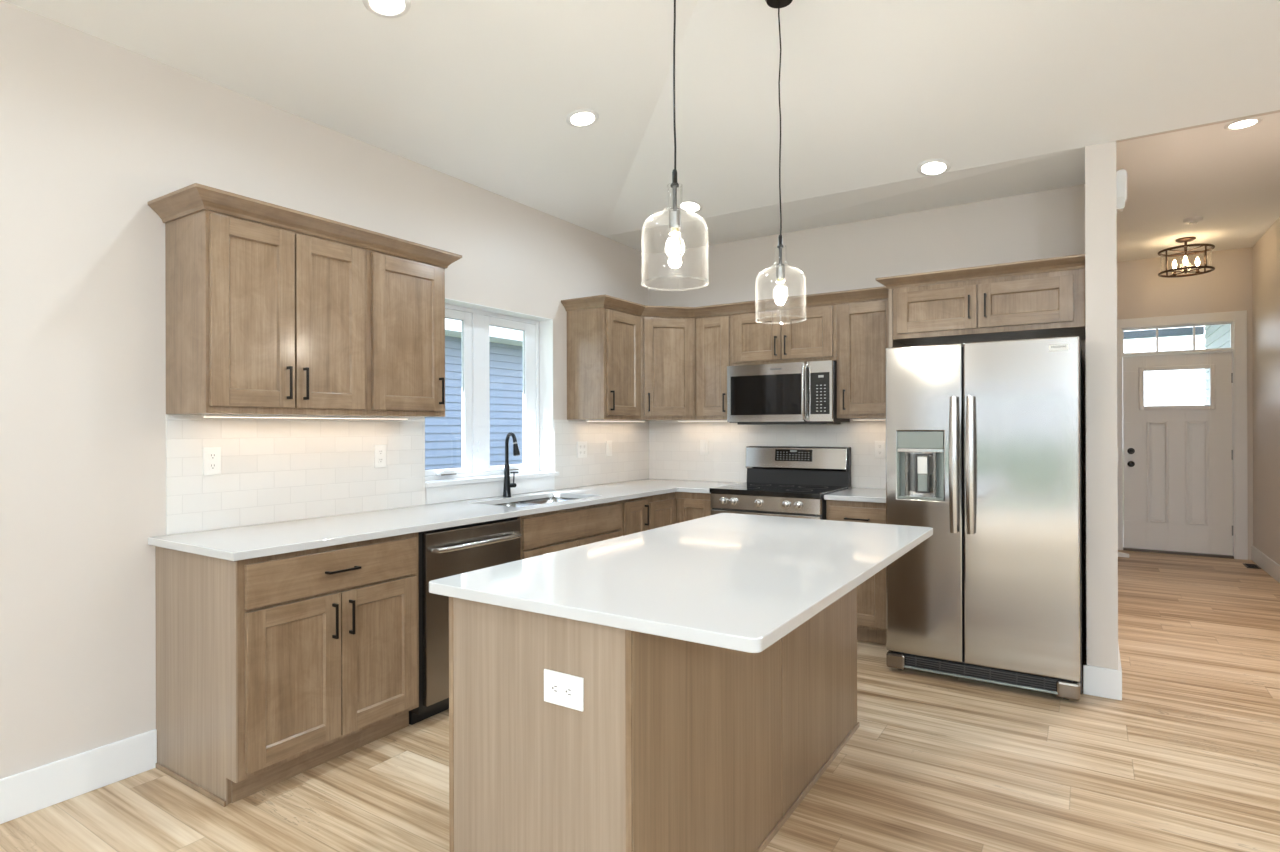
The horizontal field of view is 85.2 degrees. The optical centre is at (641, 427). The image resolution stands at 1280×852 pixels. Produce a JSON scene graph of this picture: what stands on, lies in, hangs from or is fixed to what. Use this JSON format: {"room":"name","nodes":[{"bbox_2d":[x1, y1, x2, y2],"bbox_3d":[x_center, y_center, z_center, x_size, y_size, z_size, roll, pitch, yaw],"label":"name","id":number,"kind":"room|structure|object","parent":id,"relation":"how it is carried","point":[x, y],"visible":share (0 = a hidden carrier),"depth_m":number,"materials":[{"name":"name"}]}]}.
{"room":"kitchen","nodes":[
{"label":"kitchen","id":0,"kind":"room"},
{"bbox_2d":[0,0,647,778],"bbox_3d":[-2.712,-0.082,1.723,0.170,2.860,10.250,0,0,33],"label":"wall","id":1,"kind":"structure","parent":0,"point":[94,130],"depth_m":2.64,"materials":[{"name":"paint"}]},
{"bbox_2d":[0,729,156,823],"bbox_3d":[-3.628,1.275,0.127,0.015,0.150,6.272,0,0,33],"label":"baseboard","id":2,"kind":"structure","parent":1,"relation":"attached to","point":[23,793],"depth_m":2.53,"materials":[{"name":"white wood"}]},
{"bbox_2d":[165,209,366,415],"bbox_3d":[-1.571,-0.445,2.989,0.373,0.780,0.694,0,0,33],"label":"upper cabinet","id":3,"kind":"object","parent":1,"relation":"attached to","point":[262,319],"visible":1,"depth_m":2.79,"materials":[{"name":"brown wood"}]},
{"bbox_2d":[147,183,461,268],"bbox_3d":[-1.441,-0.858,3.180,0.387,0.070,1.281,0,0,33],"label":"crown molding","id":4,"kind":"structure","parent":3,"relation":"on","point":[193,198],"depth_m":2.85,"materials":[{"name":"brown wood"}]},
{"bbox_2d":[202,414,408,418],"bbox_3d":[-1.501,-0.048,3.232,0.025,0.012,1.000,0,0,33],"label":"light","id":5,"kind":"object","parent":3,"relation":"attached to","point":[203,415],"visible":0.98,"depth_m":3.13,"materials":[{"name":"white plastic"}]},
{"bbox_2d":[227,417,363,418],"bbox_3d":[-1.501,-0.044,3.232,0.017,0.002,0.992,0,0,33],"label":"diffuser","id":6,"kind":"object","parent":5,"relation":"attached to","point":[227,417],"depth_m":3.21,"materials":[{"name":"white plastic"}]},
{"bbox_2d":[166,414,424,534],"bbox_3d":[-1.560,0.189,3.337,0.008,0.485,1.289,0,0,33],"label":"tile backsplash","id":7,"kind":"structure","parent":1,"relation":"attached to","point":[273,470],"depth_m":3.21,"materials":[{"name":"white tile"}]},
{"bbox_2d":[203,447,220,474],"bbox_3d":[-1.811,0.141,2.935,0.008,0.118,0.072,0,0,33],"label":"electrical outlet","id":8,"kind":"object","parent":7,"relation":"attached to","point":[211,455],"visible":1,"depth_m":2.93,"materials":[{"name":"white plastic"}]},
{"bbox_2d":[209,452,216,459],"bbox_3d":[-1.809,0.120,2.934,0.003,0.031,0.031,0,0,33],"label":"receptacle","id":9,"kind":"object","parent":8,"relation":"attached to","point":[212,455],"depth_m":2.93,"materials":[{"name":"white plastic"}]},
{"bbox_2d":[209,462,216,469],"bbox_3d":[-1.808,0.163,2.934,0.003,0.031,0.031,0,0,33],"label":"receptacle","id":10,"kind":"object","parent":8,"relation":"attached to","point":[212,465],"depth_m":2.93,"materials":[{"name":"white plastic"}]},
{"bbox_2d":[374,445,385,467],"bbox_3d":[-1.362,0.148,3.629,0.008,0.118,0.072,0,0,33],"label":"electrical outlet","id":11,"kind":"object","parent":7,"relation":"attached to","point":[379,450],"visible":1,"depth_m":3.62,"materials":[{"name":"white plastic"}]},
{"bbox_2d":[360,249,444,416],"bbox_3d":[-1.256,-0.445,3.475,0.373,0.780,0.462,0,0,33],"label":"upper cabinet","id":12,"kind":"object","parent":1,"relation":"attached to","point":[405,298],"visible":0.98,"depth_m":3.37,"materials":[{"name":"brown wood"}]},
{"bbox_2d":[425,303,539,480],"bbox_3d":[-1.015,-0.219,4.413,0.080,1.058,1.112,0,0,33],"label":"window","id":13,"kind":"structure","parent":1,"relation":"in","point":[475,322],"depth_m":4.42,"materials":[{"name":"white plastic"}]},
{"bbox_2d":[425,476,554,503],"bbox_3d":[-0.906,0.381,4.350,0.012,0.095,1.102,0,0,33],"label":"trim","id":14,"kind":"structure","parent":1,"relation":"attached to","point":[440,494],"depth_m":4.24,"materials":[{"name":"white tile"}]},
{"bbox_2d":[425,471,558,487],"bbox_3d":[-0.942,0.321,4.391,0.140,0.026,1.152,0,0,33],"label":"trim","id":15,"kind":"structure","parent":1,"relation":"attached to","point":[468,480],"depth_m":4.27,"materials":[{"name":"white wood"}]},
{"bbox_2d":[445,298,552,471],"bbox_3d":[-0.963,-0.220,4.380,0.119,1.058,1.112,0,0,33],"label":"trim","id":16,"kind":"structure","parent":1,"relation":"attached to","point":[546,324],"depth_m":4.83,"materials":[{"name":"white wood"}]},
{"bbox_2d":[553,420,648,489],"bbox_3d":[-0.273,0.186,5.329,0.008,0.485,1.230,0,0,33],"label":"tile backsplash","id":17,"kind":"structure","parent":1,"relation":"attached to","point":[629,460],"depth_m":5.25,"materials":[{"name":"white tile"}]},
{"bbox_2d":[577,441,586,457],"bbox_3d":[-0.433,0.160,5.066,0.008,0.118,0.116,0,0,33],"label":"electrical outlet","id":18,"kind":"object","parent":17,"relation":"attached to","point":[581,445],"visible":1,"depth_m":5.06,"materials":[{"name":"white plastic"}]},
{"bbox_2d":[606,441,611,455],"bbox_3d":[-0.248,0.159,5.352,0.010,0.118,0.072,0,0,33],"label":"light switch","id":19,"kind":"object","parent":17,"relation":"attached to","point":[608,443],"visible":1,"depth_m":5.34,"materials":[{"name":"white plastic"}]},
{"bbox_2d":[567,307,640,419],"bbox_3d":[-0.248,-0.447,5.035,0.373,0.780,0.468,0,0,33],"label":"upper cabinet","id":20,"kind":"object","parent":1,"relation":"attached to","point":[604,344],"visible":0.98,"depth_m":4.88,"materials":[{"name":"brown wood"}]},
{"bbox_2d":[586,420,644,421],"bbox_3d":[-0.185,-0.051,5.269,0.025,0.012,0.750,0,0,33],"label":"light","id":21,"kind":"object","parent":20,"relation":"attached to","point":[586,420],"visible":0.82,"depth_m":5.28,"materials":[{"name":"white plastic"}]},
{"bbox_2d":[0,550,1279,851],"bbox_3d":[1.250,1.396,1.700,6.700,0.120,14.410,0,0,33],"label":"floor","id":22,"kind":"structure","parent":0,"point":[1187,759],"depth_m":2.66,"materials":[{"name":"brown wood"}]},
{"bbox_2d":[155,532,418,806],"bbox_3d":[-1.444,0.904,2.915,0.658,0.883,0.797,0,0,33],"label":"base cabinet","id":23,"kind":"object","parent":22,"relation":"on","point":[271,670],"visible":0.96,"depth_m":2.64,"materials":[{"name":"brown wood"}]},
{"bbox_2d":[409,517,521,724],"bbox_3d":[-1.029,0.905,3.511,0.669,0.878,0.638,0,0,33],"label":"dishwasher","id":24,"kind":"object","parent":22,"relation":"on","point":[445,552],"visible":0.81,"depth_m":3.19,"materials":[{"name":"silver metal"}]},
{"bbox_2d":[503,497,620,559],"bbox_3d":[-0.621,0.902,4.188,0.658,0.883,0.926,0,0,33],"label":"base cabinet","id":25,"kind":"object","parent":22,"relation":"on","point":[553,531],"visible":0.22,"depth_m":3.96,"materials":[{"name":"brown wood"}]},
{"bbox_2d":[620,497,648,535],"bbox_3d":[-0.285,0.901,4.708,0.658,0.883,0.312,0,0,33],"label":"base cabinet","id":26,"kind":"object","parent":22,"relation":"on","point":[634,512],"visible":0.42,"depth_m":4.54,"materials":[{"name":"brown wood"}]},
{"bbox_2d":[449,587,858,851],"bbox_3d":[0.203,0.898,2.527,0.658,0.883,1.823,0,0,33],"label":"kitchen island","id":27,"kind":"object","parent":22,"relation":"on","point":[675,745],"visible":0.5,"depth_m":1.82,"materials":[{"name":"brown wood"}]},
{"bbox_2d":[544,669,583,711],"bbox_3d":[-0.191,0.638,1.693,0.122,0.080,0.008,0,0,33],"label":"electrical outlet","id":28,"kind":"object","parent":27,"relation":"attached to","point":[562,689],"visible":1,"depth_m":1.69,"materials":[{"name":"white plastic"}]},
{"bbox_2d":[550,682,560,695],"bbox_3d":[-0.210,0.638,1.703,0.031,0.031,0.003,0,0,33],"label":"receptacle","id":29,"kind":"object","parent":28,"relation":"attached to","point":[555,687],"depth_m":1.70,"materials":[{"name":"white plastic"}]},
{"bbox_2d":[564,685,574,698],"bbox_3d":[-0.174,0.638,1.680,0.031,0.031,0.003,0,0,33],"label":"receptacle","id":30,"kind":"object","parent":28,"relation":"attached to","point":[569,690],"depth_m":1.68,"materials":[{"name":"white plastic"}]},
{"bbox_2d":[429,513,932,652],"bbox_3d":[0.320,0.440,2.441,0.993,0.030,1.854,0,0,33],"label":"island countertop","id":31,"kind":"structure","parent":27,"relation":"on","point":[740,582],"depth_m":1.98,"materials":[{"name":"stone"}]},
{"bbox_2d":[647,492,711,529],"bbox_3d":[0.182,0.900,5.185,0.924,0.883,0.994,0,0,33],"label":"base cabinet","id":32,"kind":"object","parent":22,"relation":"on","point":[666,509],"visible":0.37,"depth_m":4.90,"materials":[{"name":"brown wood"}]},
{"bbox_2d":[148,479,738,560],"bbox_3d":[-0.555,0.444,4.047,0.925,0.030,3.703,0,0,33],"label":"countertop","id":33,"kind":"structure","parent":32,"relation":"on","point":[268,539],"depth_m":3.19,"materials":[{"name":"stone"}]},
{"bbox_2d":[503,432,519,497],"bbox_3d":[-0.775,0.228,4.261,0.095,0.404,0.200,0,0,-36],"label":"faucet","id":34,"kind":"object","parent":33,"relation":"on","point":[507,486],"visible":1,"depth_m":4.29,"materials":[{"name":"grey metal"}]},
{"bbox_2d":[496,497,574,506],"bbox_3d":[-0.622,0.544,4.183,0.407,0.168,0.762,0,0,33],"label":"sink","id":35,"kind":"object","parent":33,"relation":"in","point":[552,499],"visible":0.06,"depth_m":4.46,"materials":[{"name":"silver metal"}]},
{"bbox_2d":[709,446,850,519],"bbox_3d":[0.957,0.724,4.815,0.776,1.170,0.735,0,0,33],"label":"range","id":36,"kind":"object","parent":22,"relation":"on","point":[783,481],"visible":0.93,"depth_m":4.88,"materials":[{"name":"grey metal"}]},
{"bbox_2d":[709,482,847,498],"bbox_3d":[0.953,0.429,4.808,0.774,0.032,0.610,0,0,33],"label":"cooktop","id":37,"kind":"object","parent":36,"relation":"in","point":[747,490],"depth_m":4.69,"materials":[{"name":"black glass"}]},
{"bbox_2d":[826,500,886,644],"bbox_3d":[1.489,0.896,4.540,0.393,0.883,0.658,0,0,33],"label":"base cabinet","id":38,"kind":"object","parent":22,"relation":"on","point":[871,594],"visible":0.37,"depth_m":4.27,"materials":[{"name":"brown wood"}]},
{"bbox_2d":[824,488,885,502],"bbox_3d":[1.490,0.438,4.545,0.397,0.030,0.647,0,0,33],"label":"countertop","id":39,"kind":"structure","parent":38,"relation":"on","point":[876,495],"depth_m":4.36,"materials":[{"name":"stone"}]},
{"bbox_2d":[886,336,1082,700],"bbox_3d":[1.956,0.448,3.940,0.907,1.776,0.979,0,0,33],"label":"refrigerator","id":40,"kind":"object","parent":22,"relation":"on","point":[984,440],"visible":1,"depth_m":3.55,"materials":[{"name":"grey metal"}]},
{"bbox_2d":[1118,552,1128,557],"bbox_3d":[4.936,1.304,7.146,0.120,0.050,0.040,0,0,33],"label":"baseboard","id":41,"kind":"structure","parent":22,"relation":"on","point":[1120,554],"depth_m":7.13,"materials":[{"name":"white plastic"}]},
{"bbox_2d":[1243,563,1260,568],"bbox_3d":[5.826,1.322,6.643,0.102,0.008,0.240,0,0,33],"label":"floor vent","id":42,"kind":"object","parent":22,"relation":"in","point":[1254,566],"visible":1,"depth_m":6.62,"materials":[{"name":"brown metal"}]},
{"bbox_2d":[3,0,1279,235],"bbox_3d":[-0.107,-1.727,-0.383,6.729,0.784,9.445,0,0,33],"label":"ceiling","id":43,"kind":"structure","parent":0,"point":[480,93],"depth_m":3.13,"materials":[{"name":"paint"}]},
{"bbox_2d":[362,0,410,17],"bbox_3d":[-0.970,-1.619,2.649,0.173,0.034,0.176,0,0,33],"label":"recessed light","id":44,"kind":"object","parent":43,"relation":"in","point":[381,8],"visible":1,"depth_m":2.67,"materials":[{"name":"white"}]},
{"bbox_2d":[566,109,598,127],"bbox_3d":[-0.310,-1.622,3.651,0.173,0.034,0.176,0,0,33],"label":"recessed light","id":45,"kind":"object","parent":43,"relation":"in","point":[580,118],"visible":1,"depth_m":3.64,"materials":[{"name":"white"}]},
{"bbox_2d":[641,0,708,288],"bbox_3d":[0.099,-1.143,2.107,0.205,1.419,0.205,0,0,33],"label":"pendant light","id":46,"kind":"object","parent":43,"relation":"hanging from","point":[674,213],"visible":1,"depth_m":2.10,"materials":[{"name":"clear glass"}]},
{"bbox_2d":[669,211,680,229],"bbox_3d":[0.101,-0.626,2.107,0.037,0.048,0.037,0,0,33],"label":"socket","id":47,"kind":"object","parent":46,"relation":"attached to","point":[674,216],"depth_m":2.09,"materials":[{"name":"grey metal"}]},
{"bbox_2d":[677,200,702,211],"bbox_3d":[0.325,-1.485,4.670,0.176,0.039,0.172,0,0,33],"label":"recessed light","id":48,"kind":"object","parent":43,"relation":"in","point":[690,205],"visible":0.93,"depth_m":4.66,"materials":[{"name":"white"}]},
{"bbox_2d":[755,0,806,322],"bbox_3d":[0.562,-1.100,2.824,0.205,1.331,0.205,0,0,33],"label":"pendant light","id":49,"kind":"object","parent":43,"relation":"hanging from","point":[780,268],"visible":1,"depth_m":2.82,"materials":[{"name":"clear glass"}]},
{"bbox_2d":[776,266,784,279],"bbox_3d":[0.564,-0.627,2.824,0.037,0.048,0.037,0,0,33],"label":"socket","id":50,"kind":"object","parent":49,"relation":"attached to","point":[780,270],"depth_m":2.81,"materials":[{"name":"grey metal"}]},
{"bbox_2d":[917,159,950,175],"bbox_3d":[1.616,-1.437,3.848,0.176,0.039,0.172,0,0,33],"label":"recessed light","id":51,"kind":"object","parent":43,"relation":"in","point":[932,167],"visible":1,"depth_m":3.84,"materials":[{"name":"white"}]},
{"bbox_2d":[605,144,1095,254],"bbox_3d":[1.151,-1.513,4.723,3.270,0.216,0.914,0,0,33],"label":"ceiling","id":52,"kind":"structure","parent":0,"point":[1065,168],"depth_m":4.43,"materials":[{"name":"paint"}]},
{"bbox_2d":[648,184,1086,649],"bbox_3d":[1.405,-0.112,5.075,3.105,2.900,0.150,0,0,33],"label":"wall","id":53,"kind":"structure","parent":0,"point":[1048,223],"depth_m":4.82,"materials":[{"name":"paint"}]},
{"bbox_2d":[641,316,695,420],"bbox_3d":[0.152,-0.448,5.425,0.621,0.780,0.620,0,0,33],"label":"upper cabinet","id":54,"kind":"object","parent":53,"relation":"attached to","point":[668,390],"visible":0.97,"depth_m":5.19,"materials":[{"name":"brown wood"}]},
{"bbox_2d":[561,286,888,317],"bbox_3d":[0.552,-0.863,4.895,2.214,0.070,0.658,0,0,8],"label":"crown molding","id":55,"kind":"structure","parent":54,"relation":"attached to","point":[875,293],"depth_m":4.86,"materials":[{"name":"brown wood"}]},
{"bbox_2d":[695,314,731,419],"bbox_3d":[0.607,-0.449,5.278,0.302,0.780,0.373,0,0,33],"label":"upper cabinet","id":56,"kind":"object","parent":53,"relation":"attached to","point":[713,334],"visible":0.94,"depth_m":5.16,"materials":[{"name":"brown wood"}]},
{"bbox_2d":[677,420,726,421],"bbox_3d":[0.524,-0.053,5.421,0.550,0.012,0.025,0,0,33],"label":"light","id":57,"kind":"object","parent":56,"relation":"attached to","point":[677,420],"visible":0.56,"depth_m":5.45,"materials":[{"name":"white plastic"}]},
{"bbox_2d":[685,421,716,421],"bbox_3d":[0.524,-0.048,5.421,0.542,0.002,0.017,0,0,33],"label":"diffuser","id":58,"kind":"object","parent":57,"relation":"attached to","point":[685,421],"depth_m":5.45,"materials":[{"name":"white plastic"}]},
{"bbox_2d":[649,419,885,488],"bbox_3d":[0.945,0.183,5.278,2.111,0.485,0.008,0,0,33],"label":"tile backsplash","id":59,"kind":"structure","parent":53,"relation":"attached to","point":[674,446],"depth_m":5.40,"materials":[{"name":"white tile"}]},
{"bbox_2d":[875,441,885,457],"bbox_3d":[1.650,0.151,4.813,0.072,0.118,0.008,0,0,33],"label":"electrical outlet","id":60,"kind":"object","parent":59,"relation":"attached to","point":[880,452],"visible":1,"depth_m":4.81,"materials":[{"name":"white plastic"}]},
{"bbox_2d":[732,304,836,365],"bbox_3d":[1.057,-0.646,4.987,0.770,0.390,0.373,0,0,33],"label":"upper cabinet","id":61,"kind":"object","parent":53,"relation":"attached to","point":[778,337],"visible":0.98,"depth_m":4.83,"materials":[{"name":"brown wood"}]},
{"bbox_2d":[727,360,849,424],"bbox_3d":[1.025,-0.234,4.934,0.762,0.422,0.474,0,0,33],"label":"microwave","id":62,"kind":"object","parent":61,"relation":"attached to","point":[795,392],"visible":1,"depth_m":4.78,"materials":[{"name":"silver metal"}]},
{"bbox_2d":[836,299,888,418],"bbox_3d":[1.554,-0.453,4.665,0.412,0.780,0.373,0,0,33],"label":"upper cabinet","id":63,"kind":"object","parent":53,"relation":"attached to","point":[862,326],"visible":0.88,"depth_m":4.56,"materials":[{"name":"brown wood"}]},
{"bbox_2d":[852,418,885,419],"bbox_3d":[1.595,-0.057,4.729,0.320,0.012,0.025,0,0,33],"label":"light","id":64,"kind":"object","parent":63,"relation":"attached to","point":[868,418],"visible":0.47,"depth_m":4.73,"materials":[{"name":"white plastic"}]},
{"bbox_2d":[889,268,1085,347],"bbox_3d":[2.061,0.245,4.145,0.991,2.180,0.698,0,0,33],"label":"upper cabinet","id":65,"kind":"object","parent":53,"relation":"attached to","point":[1047,304],"visible":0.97,"depth_m":3.88,"materials":[{"name":"brown wood"}]},
{"bbox_2d":[875,254,1084,289],"bbox_3d":[1.923,-0.861,3.994,1.054,0.063,0.322,0,0,33],"label":"crown molding","id":66,"kind":"structure","parent":65,"relation":"attached to","point":[1070,262],"depth_m":3.85,"materials":[{"name":"brown wood"}]},
{"bbox_2d":[1085,141,1117,669],"bbox_3d":[3.645,-0.268,5.562,0.130,3.200,5.020,0,0,33],"label":"wall partition","id":67,"kind":"structure","parent":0,"point":[1100,159],"depth_m":3.46,"materials":[{"name":"paint"}]},
{"bbox_2d":[1083,644,1121,699],"bbox_3d":[3.640,1.259,5.546,0.160,0.145,5.015,0,0,33],"label":"baseboard","id":68,"kind":"structure","parent":67,"relation":"attached to","point":[1097,681],"depth_m":3.44,"materials":[{"name":"white wood"}]},
{"bbox_2d":[1116,169,1126,211],"bbox_3d":[2.449,-1.211,3.553,0.048,0.200,0.062,0,0,33],"label":"door chime","id":69,"kind":"object","parent":67,"relation":"attached to","point":[1121,175],"visible":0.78,"depth_m":3.53,"materials":[{"name":"white plastic"}]},
{"bbox_2d":[1117,247,1252,559],"bbox_3d":[5.573,-0.298,7.394,1.380,3.250,0.150,0,0,33],"label":"wall","id":70,"kind":"structure","parent":0,"point":[1141,293],"depth_m":7.18,"materials":[{"name":"paint"}]},
{"bbox_2d":[1117,310,1247,559],"bbox_3d":[5.636,0.077,7.342,1.130,2.500,0.170,0,0,33],"label":"door","id":71,"kind":"structure","parent":70,"relation":"in","point":[1182,470],"depth_m":7.26,"materials":[{"name":"paint"}]},
{"bbox_2d":[1116,112,1279,261],"bbox_3d":[4.269,-1.851,5.192,1.370,0.100,5.160,0,0,33],"label":"ceiling","id":72,"kind":"structure","parent":0,"point":[1230,179],"depth_m":5.22,"materials":[{"name":"paint"}]},
{"bbox_2d":[1158,237,1214,277],"bbox_3d":[5.195,-1.635,6.642,0.432,0.335,0.432,0,0,33],"label":"flush light","id":73,"kind":"object","parent":72,"relation":"attached to","point":[1184,240],"visible":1,"depth_m":6.62,"materials":[{"name":"brown metal"}]},
{"bbox_2d":[1183,216,1202,223],"bbox_3d":[4.755,-1.782,5.998,0.136,0.038,0.136,0,0,33],"label":"smoke detector","id":74,"kind":"object","parent":72,"relation":"attached to","point":[1191,220],"visible":1,"depth_m":5.96,"materials":[{"name":"white plastic"}]},
{"bbox_2d":[1224,117,1262,129],"bbox_3d":[3.558,-1.796,4.116,0.176,0.007,0.176,0,0,33],"label":"recessed light","id":75,"kind":"object","parent":72,"relation":"in","point":[1243,123],"visible":0.98,"depth_m":4.11,"materials":[{"name":"white"}]},
{"bbox_2d":[1116,110,1279,142],"bbox_3d":[3.655,-1.657,2.459,3.272,0.626,0.030,0,0,36],"label":"wall header","id":76,"kind":"structure","parent":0,"point":[1276,111],"depth_m":3.23,"materials":[{"name":"paint"}]},
{"bbox_2d":[1252,217,1279,564],"bbox_3d":[4.864,-0.297,4.917,0.120,3.250,5.020,0,0,33],"label":"wall","id":77,"kind":"structure","parent":0,"point":[1266,251],"depth_m":6.41,"materials":[{"name":"paint"}]},
{"bbox_2d":[1251,546,1279,582],"bbox_3d":[4.780,1.255,4.902,0.015,0.145,4.900,0,0,33],"label":"baseboard","id":78,"kind":"structure","parent":77,"relation":"attached to","point":[1267,564],"depth_m":6.37,"materials":[{"name":"white wood"}]},
{"bbox_3d":[-0.522,1.766,0.339,85.000,0.150,120.000,0,0,33],"label":"lawn","id":79,"kind":"structure","parent":0,"visible":0},
{"bbox_2d":[424,318,522,468],"bbox_3d":[-4.153,-0.766,11.315,6.000,4.950,18.300,0,0,33],"label":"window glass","id":80,"kind":"object","parent":79,"relation":"on","point":[443,435],"visible":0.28,"depth_m":9.81,"materials":[{"name":"blue"}]},
{"bbox_2d":[1124,324,1229,404],"bbox_3d":[6.733,-0.011,8.627,3.000,3.370,3.000,0,0,33],"label":"porch","id":81,"kind":"object","parent":79,"relation":"on","point":[1216,336],"visible":0.16,"depth_m":9.36,"materials":[{"name":"white"}]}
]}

